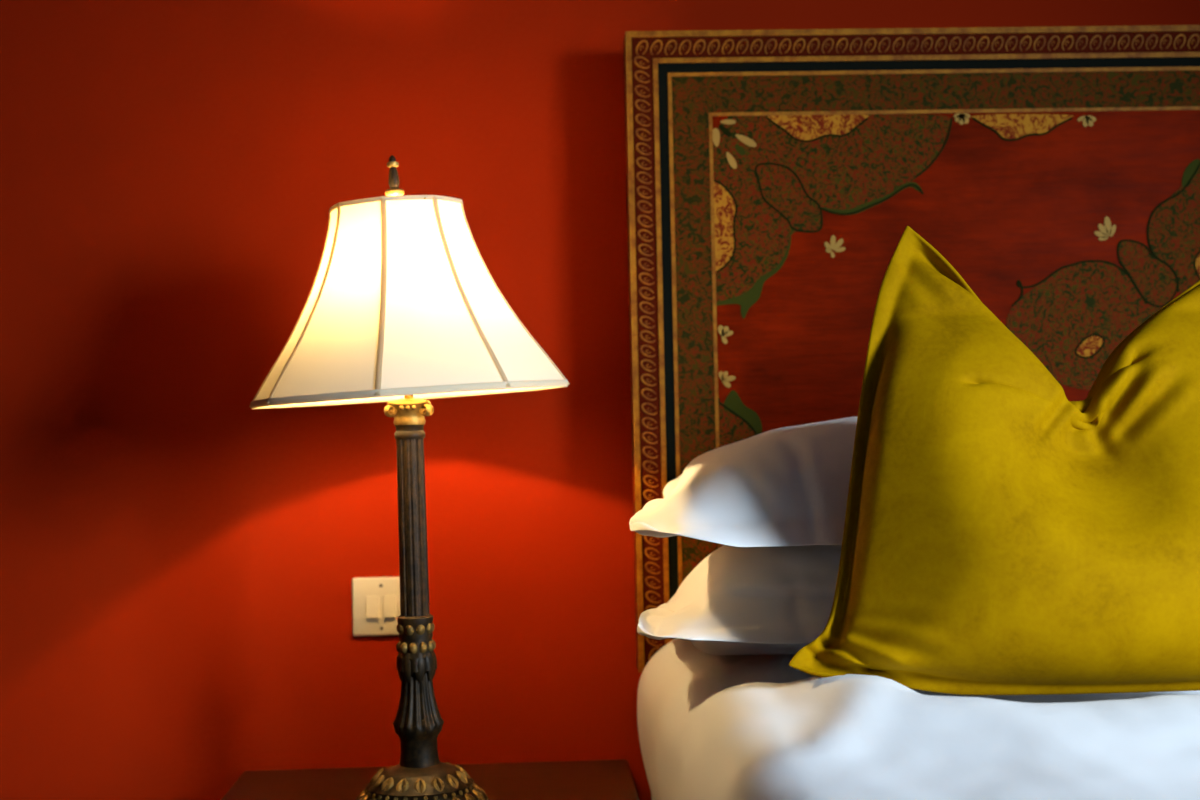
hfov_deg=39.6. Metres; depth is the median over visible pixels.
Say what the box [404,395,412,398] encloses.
socket
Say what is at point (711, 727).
duvet
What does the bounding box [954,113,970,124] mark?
flower
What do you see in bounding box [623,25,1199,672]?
headboard
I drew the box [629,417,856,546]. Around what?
pillow
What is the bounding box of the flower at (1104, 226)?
[1094,216,1115,240]
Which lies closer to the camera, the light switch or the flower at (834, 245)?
the flower at (834, 245)
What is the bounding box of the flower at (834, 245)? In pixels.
[824,235,845,257]
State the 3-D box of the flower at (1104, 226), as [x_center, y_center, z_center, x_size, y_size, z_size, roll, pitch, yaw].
[0.734,-0.249,2.421,0.032,0.035,0.002,-1,-1,-3]
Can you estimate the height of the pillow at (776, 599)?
0.141 m
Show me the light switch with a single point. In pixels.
(375, 600)
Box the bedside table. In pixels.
[222,760,638,799]
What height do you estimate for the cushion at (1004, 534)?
0.508 m
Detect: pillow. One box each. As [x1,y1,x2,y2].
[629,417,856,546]
[637,545,841,654]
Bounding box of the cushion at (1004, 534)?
[789,226,1199,694]
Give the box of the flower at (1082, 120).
[1077,115,1095,126]
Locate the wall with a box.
[0,0,1199,799]
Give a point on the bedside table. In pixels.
(599, 779)
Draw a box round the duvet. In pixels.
[637,638,1199,799]
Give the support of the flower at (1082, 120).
on the headboard
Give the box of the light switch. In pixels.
[352,577,400,635]
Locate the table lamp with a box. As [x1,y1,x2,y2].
[250,155,569,799]
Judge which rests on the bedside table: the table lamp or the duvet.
the table lamp
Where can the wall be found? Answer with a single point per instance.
(180, 558)

